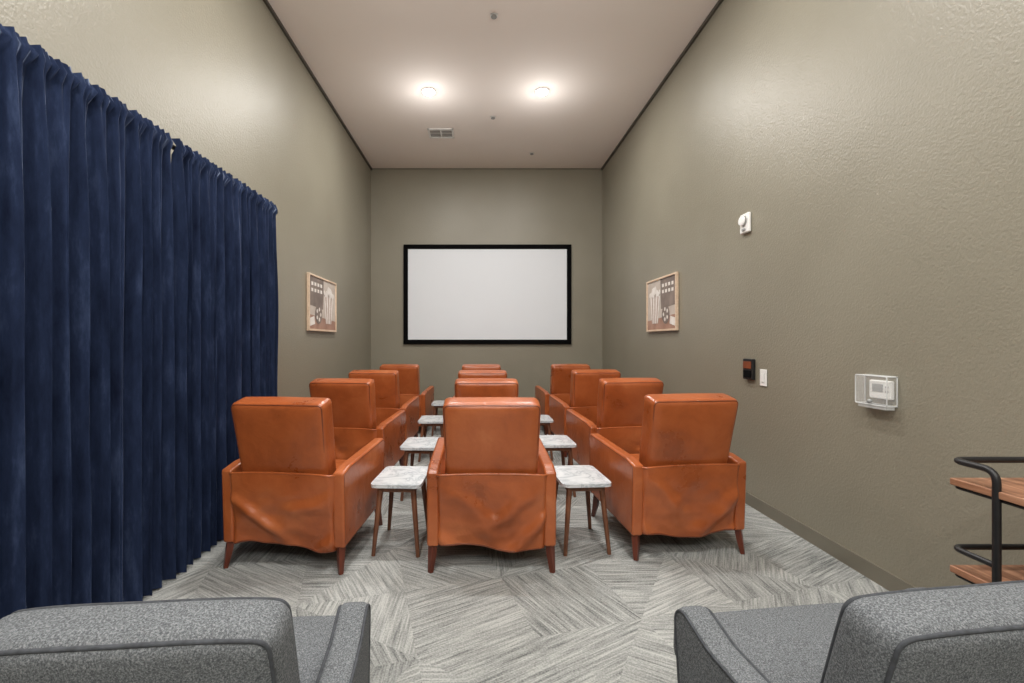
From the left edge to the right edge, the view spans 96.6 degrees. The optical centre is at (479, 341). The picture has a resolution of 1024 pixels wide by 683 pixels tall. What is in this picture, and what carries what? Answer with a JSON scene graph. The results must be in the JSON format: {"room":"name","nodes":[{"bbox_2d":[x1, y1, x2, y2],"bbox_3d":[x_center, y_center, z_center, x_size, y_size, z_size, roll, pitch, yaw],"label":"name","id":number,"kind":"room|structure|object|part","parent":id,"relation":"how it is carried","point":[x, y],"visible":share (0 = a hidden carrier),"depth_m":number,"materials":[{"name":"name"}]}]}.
{"room":"home theater room","nodes":[
{"label":"home theater room","id":0,"kind":"room"},
{"bbox_2d":[0,0,370,396],"bbox_3d":[-2.135,-0.935,2.700,0.150,4.670,11.800,0,0,0],"label":"wall","id":1,"kind":"structure","parent":0,"point":[223,78],"depth_m":4.27,"materials":[{"name":"paint"}]},
{"bbox_2d":[0,24,277,618],"bbox_3d":[-1.908,0.085,2.042,0.298,2.606,4.085,0,0,0],"label":"velvet curtain","id":2,"kind":"object","parent":1,"relation":"hanging from","point":[139,279],"visible":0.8,"depth_m":2.25,"materials":[{"name":"blue fabric"}]},
{"bbox_3d":[-1.832,0.085,1.383,0.141,2.606,2.565,0,0,0],"label":"panel","id":3,"kind":"part","parent":2,"relation":"part of","materials":[{"name":"blue fabric"}]},
{"bbox_3d":[-1.828,0.085,3.375,0.136,2.606,1.341,0,0,0],"label":"panel","id":4,"kind":"part","parent":2,"relation":"part of","materials":[{"name":"blue fabric"}]},
{"bbox_2d":[263,0,371,169],"bbox_3d":[-2.047,-3.252,2.700,0.025,0.035,11.800,0,0,0],"label":"trim","id":5,"kind":"structure","parent":1,"relation":"attached to","point":[266,2],"depth_m":5.46,"materials":[{"name":"paint"}]},
{"bbox_2d":[307,272,336,331],"bbox_3d":[-2.038,-0.475,5.905,0.035,0.690,1.030,0,0,0],"label":"print","id":6,"kind":"object","parent":1,"relation":"attached to","point":[321,292],"visible":1,"depth_m":5.83,"materials":[{"name":"brown paper"}]},
{"bbox_2d":[371,170,601,409],"bbox_3d":[0.125,-0.935,8.675,4.670,4.670,0.150,0,0,0],"label":"wall","id":7,"kind":"structure","parent":0,"point":[408,206],"depth_m":8.60,"materials":[{"name":"paint"}]},
{"bbox_2d":[372,168,600,169],"bbox_3d":[0.125,-3.260,8.594,4.320,0.020,0.012,0,0,0],"label":"trim","id":8,"kind":"structure","parent":7,"relation":"attached to","point":[372,168],"depth_m":8.59,"materials":[{"name":"paint"}]},
{"bbox_2d":[403,244,570,343],"bbox_3d":[0.140,-0.887,8.573,3.160,1.875,0.045,0,0,0],"label":"projector screen","id":9,"kind":"object","parent":7,"relation":"attached to","point":[453,293],"visible":1,"depth_m":8.57,"materials":[{"name":"fabric"}]},
{"bbox_2d":[268,0,717,167],"bbox_3d":[0.125,-3.330,2.700,4.670,0.120,12.100,0,0,0],"label":"ceiling","id":10,"kind":"structure","parent":0,"point":[600,62],"depth_m":5.45,"materials":[{"name":"paint"}]},
{"bbox_2d":[421,87,435,95],"bbox_3d":[-0.670,-3.261,5.940,0.190,0.072,0.190,0,0,0],"label":"recessed light","id":11,"kind":"object","parent":10,"relation":"in","point":[428,91],"visible":1,"depth_m":5.91,"materials":[{"name":"white plastic"}]},
{"bbox_2d":[427,128,453,137],"bbox_3d":[-0.610,-3.262,7.140,0.400,0.013,0.320,0,0,0],"label":"ceiling air vent","id":12,"kind":"object","parent":10,"relation":"attached to","point":[433,132],"depth_m":7.11,"materials":[{"name":"white metal"}]},
{"bbox_2d":[490,12,497,18],"bbox_3d":[0.140,-3.258,4.560,0.080,0.022,0.080,0,0,0],"label":"sprinkler","id":13,"kind":"object","parent":10,"relation":"attached to","point":[493,15],"visible":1,"depth_m":4.54,"materials":[{"name":"white plastic"}]},
{"bbox_2d":[535,87,548,95],"bbox_3d":[0.810,-3.261,5.940,0.190,0.072,0.190,0,0,0],"label":"recessed light","id":14,"kind":"object","parent":10,"relation":"in","point":[541,91],"visible":1,"depth_m":5.90,"materials":[{"name":"white plastic"}]},
{"bbox_2d":[143,425,887,682],"bbox_3d":[0.125,1.460,2.700,4.670,0.120,12.100,0,0,0],"label":"floor","id":15,"kind":"structure","parent":0,"point":[483,614],"depth_m":2.56,"materials":[{"name":"carpet"}]},
{"bbox_2d":[0,597,370,682],"bbox_3d":[-0.701,0.964,1.176,0.772,0.879,0.742,0,0,-5],"label":"armchair","id":16,"kind":"object","parent":15,"relation":"on","point":[219,639],"visible":1,"depth_m":0.85,"materials":[{"name":"grey fabric"}]},
{"bbox_2d":[222,397,384,574],"bbox_3d":[-1.167,0.873,3.146,0.787,1.063,0.913,0,0,6],"label":"leather recliner","id":17,"kind":"object","parent":15,"relation":"on","point":[287,485],"visible":1,"depth_m":2.75,"materials":[{"name":"brown leather"}]},
{"bbox_2d":[309,378,405,468],"bbox_3d":[-1.232,0.874,4.565,0.787,1.062,0.915,0,0,6],"label":"leather recliner","id":18,"kind":"object","parent":15,"relation":"on","point":[353,400],"visible":0.41,"depth_m":4.15,"materials":[{"name":"brown leather"}]},
{"bbox_2d":[348,370,418,439],"bbox_3d":[-1.244,0.873,5.817,0.787,1.063,0.913,0,0,4],"label":"leather recliner","id":19,"kind":"object","parent":15,"relation":"on","point":[387,394],"visible":0.23,"depth_m":5.40,"materials":[{"name":"brown leather"}]},
{"bbox_2d":[371,466,427,557],"bbox_3d":[-0.540,1.166,3.170,0.335,0.472,0.450,0,0,3],"label":"side table","id":20,"kind":"object","parent":15,"relation":"on","point":[392,479],"visible":1,"depth_m":3.00,"materials":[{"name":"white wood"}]},
{"bbox_2d":[379,364,433,434],"bbox_3d":[-1.184,0.873,7.217,0.787,1.063,0.913,0,0,4],"label":"leather recliner","id":21,"kind":"object","parent":15,"relation":"on","point":[409,374],"visible":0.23,"depth_m":6.80,"materials":[{"name":"brown leather"}]},
{"bbox_2d":[400,437,438,500],"bbox_3d":[-0.535,1.166,4.200,0.335,0.472,0.450,0,0,2],"label":"side table","id":22,"kind":"object","parent":15,"relation":"on","point":[413,445],"visible":0.7,"depth_m":4.03,"materials":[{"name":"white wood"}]},
{"bbox_2d":[418,415,443,461],"bbox_3d":[-0.560,1.166,5.500,0.335,0.472,0.450,0,0,0],"label":"side table","id":23,"kind":"object","parent":15,"relation":"on","point":[426,420],"visible":0.66,"depth_m":5.32,"materials":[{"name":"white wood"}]},
{"bbox_2d":[431,400,444,435],"bbox_3d":[-0.560,1.166,6.950,0.335,0.472,0.450,0,0,0],"label":"side table","id":24,"kind":"object","parent":15,"relation":"on","point":[437,404],"visible":0.44,"depth_m":6.77,"materials":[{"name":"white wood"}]},
{"bbox_2d":[453,370,506,396],"bbox_3d":[0.030,0.873,5.818,0.787,1.063,0.913,0,0,0],"label":"leather recliner","id":25,"kind":"object","parent":15,"relation":"on","point":[462,373],"visible":0.08,"depth_m":5.37,"materials":[{"name":"brown leather"}]},
{"bbox_2d":[462,364,500,369],"bbox_3d":[0.020,0.874,7.217,0.787,1.062,0.915,0,0,0],"label":"leather recliner","id":26,"kind":"object","parent":15,"relation":"on","point":[464,366],"visible":0.02,"depth_m":6.77,"materials":[{"name":"brown leather"}]},
{"bbox_2d":[455,378,518,396],"bbox_3d":[0.060,0.873,4.568,0.787,1.063,0.913,0,0,0],"label":"leather recliner","id":27,"kind":"object","parent":15,"relation":"on","point":[464,387],"visible":0.07,"depth_m":4.12,"materials":[{"name":"brown leather"}]},
{"bbox_2d":[427,397,555,572],"bbox_3d":[0.070,0.874,3.130,0.787,1.062,0.915,0,0,0],"label":"leather recliner","id":28,"kind":"object","parent":15,"relation":"on","point":[491,477],"visible":1,"depth_m":2.73,"materials":[{"name":"brown leather"}]},
{"bbox_2d":[540,415,553,460],"bbox_3d":[0.700,1.166,5.550,0.335,0.472,0.450,0,0,0],"label":"side table","id":29,"kind":"object","parent":15,"relation":"on","point":[545,420],"visible":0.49,"depth_m":5.37,"materials":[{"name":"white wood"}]},
{"bbox_2d":[539,435,575,496],"bbox_3d":[0.700,1.166,4.300,0.335,0.472,0.450,0,0,-2],"label":"side table","id":30,"kind":"object","parent":15,"relation":"on","point":[562,443],"visible":0.53,"depth_m":4.15,"materials":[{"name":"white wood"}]},
{"bbox_2d":[535,364,589,433],"bbox_3d":[1.344,0.873,7.267,0.787,1.063,0.913,0,0,-4],"label":"leather recliner","id":31,"kind":"object","parent":15,"relation":"on","point":[560,378],"visible":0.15,"depth_m":6.85,"materials":[{"name":"brown leather"}]},
{"bbox_2d":[554,465,610,555],"bbox_3d":[0.690,1.166,3.190,0.335,0.472,0.450,0,0,-4],"label":"side table","id":32,"kind":"object","parent":15,"relation":"on","point":[587,478],"visible":0.84,"depth_m":3.01,"materials":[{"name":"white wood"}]},
{"bbox_2d":[549,369,620,456],"bbox_3d":[1.378,0.874,5.916,0.787,1.062,0.915,0,0,-5],"label":"leather recliner","id":33,"kind":"object","parent":15,"relation":"on","point":[584,383],"visible":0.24,"depth_m":5.51,"materials":[{"name":"brown leather"}]},
{"bbox_2d":[566,378,663,492],"bbox_3d":[1.372,0.873,4.626,0.787,1.063,0.913,0,0,-6],"label":"leather recliner","id":34,"kind":"object","parent":15,"relation":"on","point":[620,400],"visible":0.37,"depth_m":4.22,"materials":[{"name":"brown leather"}]},
{"bbox_2d":[589,393,745,560],"bbox_3d":[1.320,0.873,3.325,0.787,1.063,0.913,0,0,-7],"label":"leather recliner","id":35,"kind":"object","parent":15,"relation":"on","point":[684,480],"visible":0.99,"depth_m":2.93,"materials":[{"name":"brown leather"}]},
{"bbox_2d":[673,580,1023,682],"bbox_3d":[1.019,0.964,1.235,0.852,0.879,0.742,0,0,-8],"label":"armchair","id":36,"kind":"object","parent":15,"relation":"on","point":[971,633],"visible":1,"depth_m":0.94,"materials":[{"name":"grey fabric"}]},
{"bbox_2d":[950,457,1023,583],"bbox_3d":[2.010,0.920,1.292,0.450,0.960,0.909,0,0,0],"label":"bar cart","id":37,"kind":"object","parent":15,"relation":"on","point":[1009,491],"visible":0.66,"depth_m":1.65,"materials":[{"name":"brown wood"}]},
{"bbox_2d":[602,0,1023,587],"bbox_3d":[2.385,-0.935,2.700,0.150,4.670,11.800,0,0,0],"label":"wall","id":38,"kind":"structure","parent":0,"point":[873,149],"depth_m":2.86,"materials":[{"name":"paint"}]},
{"bbox_2d":[601,0,722,169],"bbox_3d":[2.297,-3.252,2.700,0.025,0.035,11.800,0,0,0],"label":"trim","id":39,"kind":"structure","parent":38,"relation":"attached to","point":[719,2],"depth_m":5.46,"materials":[{"name":"paint"}]},
{"bbox_2d":[646,272,678,331],"bbox_3d":[2.288,-0.470,5.750,0.035,0.680,0.940,0,0,0],"label":"print","id":40,"kind":"object","parent":38,"relation":"attached to","point":[662,293],"visible":1,"depth_m":5.66,"materials":[{"name":"brown paper"}]},
{"bbox_2d":[738,212,750,234],"bbox_3d":[2.279,-1.020,3.930,0.060,0.170,0.130,0,0,0],"label":"fire alarm strobe","id":41,"kind":"object","parent":38,"relation":"attached to","point":[744,221],"visible":1,"depth_m":3.90,"materials":[{"name":"white plastic"}]},
{"bbox_2d":[743,359,754,379],"bbox_3d":[2.292,0.235,3.880,0.035,0.175,0.135,0,0,0],"label":"wall control panel","id":42,"kind":"object","parent":38,"relation":"attached to","point":[748,364],"visible":1,"depth_m":3.85,"materials":[{"name":"plastic"}]},
{"bbox_2d":[760,369,766,386],"bbox_3d":[2.302,0.295,3.700,0.014,0.135,0.085,0,0,0],"label":"light switch","id":43,"kind":"object","parent":38,"relation":"attached to","point":[763,373],"visible":1,"depth_m":3.69,"materials":[{"name":"white plastic"}]},
{"bbox_2d":[745,491,916,590],"bbox_3d":[2.303,1.350,2.700,0.014,0.100,11.800,0,0,0],"label":"baseboard","id":44,"kind":"structure","parent":38,"relation":"attached to","point":[884,578],"depth_m":2.96,"materials":[{"name":"paint"}]},
{"bbox_2d":[855,374,897,410],"bbox_3d":[2.272,0.289,2.620,0.074,0.190,0.217,0,0,0],"label":"thermostat","id":45,"kind":"object","parent":38,"relation":"attached to","point":[880,389],"visible":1,"depth_m":2.59,"materials":[{"name":"white plastic"}]}
]}

